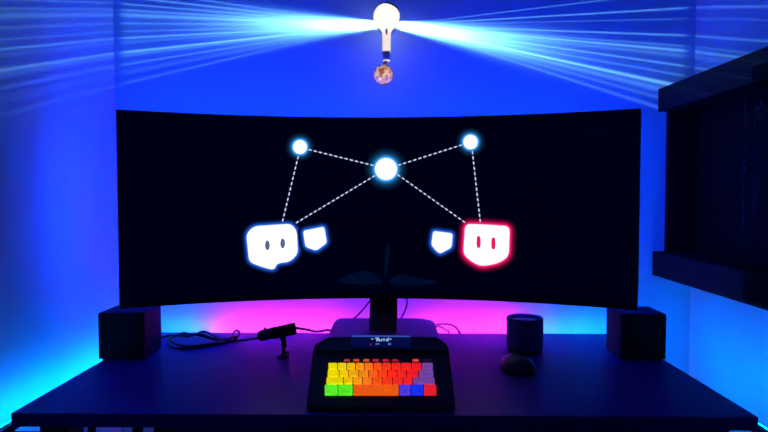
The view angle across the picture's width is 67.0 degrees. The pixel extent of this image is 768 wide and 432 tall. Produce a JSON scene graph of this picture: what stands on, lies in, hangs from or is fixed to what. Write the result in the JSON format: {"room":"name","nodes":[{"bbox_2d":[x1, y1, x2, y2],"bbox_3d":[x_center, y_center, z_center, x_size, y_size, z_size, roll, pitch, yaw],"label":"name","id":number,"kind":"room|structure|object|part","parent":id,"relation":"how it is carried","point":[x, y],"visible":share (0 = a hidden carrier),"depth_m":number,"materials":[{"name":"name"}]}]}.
{"room":"home office","nodes":[
{"label":"home office","id":0,"kind":"room"},
{"bbox_2d":[0,0,120,431],"bbox_3d":[-0.946,-0.062,0.506,0.100,2.450,2.790,0,2,1],"label":"wall","id":1,"kind":"structure","parent":0,"point":[59,256],"depth_m":1.54,"materials":[{"name":"white paint"}]},
{"bbox_2d":[113,0,695,431],"bbox_3d":[0.061,-0.117,1.936,2.074,2.450,0.100,0,2,1],"label":"wall","id":2,"kind":"structure","parent":0,"point":[293,58],"depth_m":1.88,"materials":[{"name":"white paint"}]},
{"bbox_2d":[373,2,399,84],"bbox_3d":[0.008,-0.530,1.809,0.083,0.252,0.125,0,2,1],"label":"wall lamp","id":3,"kind":"object","parent":2,"relation":"attached to","point":[386,16],"visible":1,"depth_m":1.77,"materials":[{"name":"white metal"}]},
{"bbox_3d":[0.008,-0.521,1.787,0.030,0.090,0.030,0,2,1],"label":"stem","id":4,"kind":"part","parent":3,"relation":"part of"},
{"bbox_3d":[0.008,-0.612,1.783,0.080,0.080,0.080,0,2,1],"label":"globe","id":5,"kind":"part","parent":3,"relation":"part of"},
{"bbox_3d":[0.009,-0.614,1.850,0.064,0.064,0.036,0,2,1],"label":"wall plate","id":6,"kind":"part","parent":3,"relation":"part of","materials":[{"name":"white metal"}]},
{"bbox_2d":[689,0,767,431],"bbox_3d":[1.028,-0.061,0.479,0.100,2.450,2.790,0,2,1],"label":"wall","id":7,"kind":"structure","parent":0,"point":[728,339],"depth_m":1.67,"materials":[{"name":"white paint"}]},
{"bbox_2d":[652,46,767,310],"bbox_3d":[0.916,-0.086,1.295,0.146,0.594,1.120,0,2,1],"label":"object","id":8,"kind":"object","parent":7,"relation":"attached to","point":[705,145],"visible":1,"depth_m":1.64,"materials":[{"name":"black"}]},
{"bbox_3d":[0.941,-0.109,1.836,0.088,0.444,0.024,0,2,1],"label":"panel","id":9,"kind":"part","parent":8,"relation":"part of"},
{"bbox_3d":[0.983,-0.088,1.291,0.012,0.444,1.114,0,2,1],"label":"panel","id":10,"kind":"part","parent":8,"relation":"part of","materials":[{"name":"black"}]},
{"bbox_2d":[740,89,763,251],"bbox_3d":[0.924,-0.108,1.384,0.022,0.407,0.215,0,2,1],"label":"curtain","id":11,"kind":"object","parent":8,"relation":"hanging from","point":[760,90],"visible":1,"depth_m":1.45,"materials":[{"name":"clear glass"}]},
{"bbox_3d":[0.042,1.210,0.591,2.074,0.100,2.890,0,2,1],"label":"floor","id":12,"kind":"structure","parent":0,"visible":0},
{"bbox_2d":[0,332,767,431],"bbox_3d":[-0.001,0.755,1.514,1.662,0.740,0.703,0,2,1],"label":"desk","id":13,"kind":"object","parent":12,"relation":"on","point":[577,384],"visible":0.7,"depth_m":1.27,"materials":[{"name":"black wood"}]},
{"bbox_2d":[0,421,39,431],"bbox_3d":[-0.194,0.430,1.532,1.274,0.077,0.648,0,2,1],"label":"light","id":14,"kind":"object","parent":13,"relation":"attached to","point":[7,427],"depth_m":1.27,"materials":[{"name":"blue"}]},
{"bbox_3d":[-0.677,0.776,1.233,0.060,0.704,0.060,0,2,1],"label":"leg","id":15,"kind":"part","parent":13,"relation":"part of","materials":[{"name":"black"}]},
{"bbox_2d":[88,427,95,431],"bbox_3d":[-0.631,0.780,1.282,0.073,0.713,0.024,2,3,38],"label":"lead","id":16,"kind":"object","parent":13,"relation":"hanging from","point":[90,429],"visible":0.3,"depth_m":1.28,"materials":[{"name":"black"}]},
{"bbox_2d":[98,305,160,360],"bbox_3d":[-0.694,0.318,1.590,0.121,0.128,0.123,0,2,1],"label":"speaker","id":17,"kind":"object","parent":13,"relation":"on","point":[129,333],"visible":0.98,"depth_m":1.53},
{"bbox_2d":[98,314,143,358],"bbox_3d":[-0.695,0.318,1.531,0.117,0.119,0.006,0,2,1],"label":"grille","id":18,"kind":"object","parent":17,"relation":"attached to","point":[121,336],"depth_m":1.53,"materials":[{"name":"black fabric"}]},
{"bbox_2d":[132,427,143,431],"bbox_3d":[-0.534,0.780,1.301,0.079,0.714,0.030,2,3,36],"label":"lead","id":19,"kind":"object","parent":13,"relation":"hanging from","point":[134,429],"visible":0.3,"depth_m":1.30,"materials":[{"name":"black"}]},
{"bbox_2d":[153,427,160,431],"bbox_3d":[-0.488,0.780,1.290,0.073,0.713,0.023,2,3,38],"label":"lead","id":20,"kind":"object","parent":13,"relation":"hanging from","point":[155,429],"visible":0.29,"depth_m":1.29,"materials":[{"name":"black"}]},
{"bbox_3d":[-0.669,0.754,1.809,0.060,0.704,0.060,0,2,1],"label":"leg","id":21,"kind":"part","parent":13,"relation":"part of","materials":[{"name":"black"}]},
{"bbox_2d":[161,329,257,349],"bbox_3d":[-0.506,0.348,1.715,0.435,0.061,0.181,1,2,21],"label":"coiled cable","id":22,"kind":"object","parent":13,"relation":"on","point":[213,337],"visible":0.97,"depth_m":1.71,"materials":[{"name":"black rubber"}]},
{"bbox_2d":[257,323,296,358],"bbox_3d":[-0.288,0.337,1.565,0.106,0.093,0.037,-1,2,-15],"label":"microphone","id":23,"kind":"object","parent":13,"relation":"on","point":[281,331],"visible":1,"depth_m":1.56,"materials":[{"name":"black plastic"}]},
{"bbox_3d":[-0.272,0.361,1.568,0.014,0.029,0.012,0,2,1],"label":"stem","id":24,"kind":"part","parent":23,"relation":"part of","materials":[{"name":"black plastic"}]},
{"bbox_3d":[-0.164,0.486,1.188,0.523,0.114,0.018,0,2,1],"label":"drawer","id":25,"kind":"part","parent":13,"relation":"part of","materials":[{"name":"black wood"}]},
{"bbox_2d":[296,327,330,332],"bbox_3d":[-0.201,0.337,1.718,0.080,0.081,0.279,1,2,29],"label":"cable","id":26,"kind":"object","parent":13,"relation":"on","point":[298,328],"visible":0.61,"depth_m":1.70,"materials":[{"name":"black rubber"}]},
{"bbox_2d":[354,300,369,317],"bbox_3d":[-0.067,0.304,1.790,0.110,0.134,0.019,2,3,43],"label":"cable","id":27,"kind":"object","parent":13,"relation":"on","point":[359,313],"visible":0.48,"depth_m":1.79,"materials":[{"name":"black rubber"}]},
{"bbox_2d":[116,108,640,338],"bbox_3d":[-0.017,0.050,1.616,1.369,0.660,0.305,0,2,1],"label":"monitor","id":28,"kind":"object","parent":13,"relation":"on","point":[213,208],"visible":0.99,"depth_m":1.62,"materials":[{"name":"black plastic"}]},
{"bbox_2d":[307,335,454,411],"bbox_3d":[-0.006,0.333,1.243,0.304,0.124,0.146,0,2,1],"label":"keyboard","id":29,"kind":"object","parent":13,"relation":"on","point":[355,373],"visible":1,"depth_m":1.23,"materials":[{"name":"plastic"}]},
{"bbox_3d":[-0.007,0.343,1.227,0.262,0.061,0.081,0,2,1],"label":"key plate","id":30,"kind":"part","parent":29,"relation":"part of","materials":[{"name":"multicoloured plastic"}]},
{"bbox_2d":[316,339,445,351],"bbox_3d":[-0.007,0.287,1.290,0.285,0.025,0.031,0,2,1],"label":"display panel","id":31,"kind":"object","parent":29,"relation":"attached to","point":[326,345],"depth_m":1.28,"materials":[{"name":"black plastic"}]},
{"bbox_2d":[401,299,407,317],"bbox_3d":[0.066,0.301,1.785,0.022,0.141,0.077,-1,2,-14],"label":"cable","id":32,"kind":"object","parent":13,"relation":"on","point":[402,315],"visible":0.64,"depth_m":1.80,"materials":[{"name":"black rubber"}]},
{"bbox_2d":[435,323,460,333],"bbox_3d":[0.203,0.401,1.834,0.128,0.136,0.033,-1,3,-32],"label":"cable","id":33,"kind":"object","parent":13,"relation":"on","point":[459,332],"visible":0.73,"depth_m":1.82,"materials":[{"name":"black rubber"}]},
{"bbox_2d":[500,349,535,375],"bbox_3d":[0.336,0.364,1.459,0.083,0.046,0.114,0,2,1],"label":"computer mouse","id":34,"kind":"object","parent":13,"relation":"on","point":[517,364],"visible":1,"depth_m":1.42,"materials":[{"name":"black plastic"}]},
{"bbox_2d":[506,313,542,355],"bbox_3d":[0.396,0.332,1.632,0.101,0.096,0.101,0,2,1],"label":"speaker","id":35,"kind":"object","parent":13,"relation":"on","point":[524,332],"visible":0.98,"depth_m":1.59},
{"bbox_3d":[0.396,0.291,1.631,0.085,0.002,0.085,0,2,1],"label":"plate","id":36,"kind":"part","parent":35,"relation":"part of","materials":[{"name":"black plastic"}]},
{"bbox_3d":[0.367,0.487,1.181,0.523,0.114,0.018,0,2,1],"label":"drawer","id":37,"kind":"part","parent":13,"relation":"part of","materials":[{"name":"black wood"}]},
{"bbox_2d":[606,306,665,360],"bbox_3d":[0.685,0.319,1.582,0.118,0.126,0.114,0,2,1],"label":"speaker","id":38,"kind":"object","parent":13,"relation":"on","point":[640,333],"visible":0.99,"depth_m":1.53},
{"bbox_2d":[622,315,665,358],"bbox_3d":[0.685,0.319,1.528,0.114,0.117,0.006,0,2,1],"label":"grille","id":39,"kind":"object","parent":38,"relation":"attached to","point":[643,336],"depth_m":1.53,"materials":[{"name":"black fabric"}]},
{"bbox_3d":[0.668,0.776,1.215,0.060,0.704,0.060,0,2,1],"label":"leg","id":40,"kind":"part","parent":13,"relation":"part of","materials":[{"name":"black"}]},
{"bbox_2d":[752,423,767,431],"bbox_3d":[0.653,0.430,1.521,0.357,0.077,0.648,0,2,1],"label":"light","id":41,"kind":"object","parent":13,"relation":"attached to","point":[761,428],"depth_m":1.25,"materials":[{"name":"blue plastic"}]}
]}

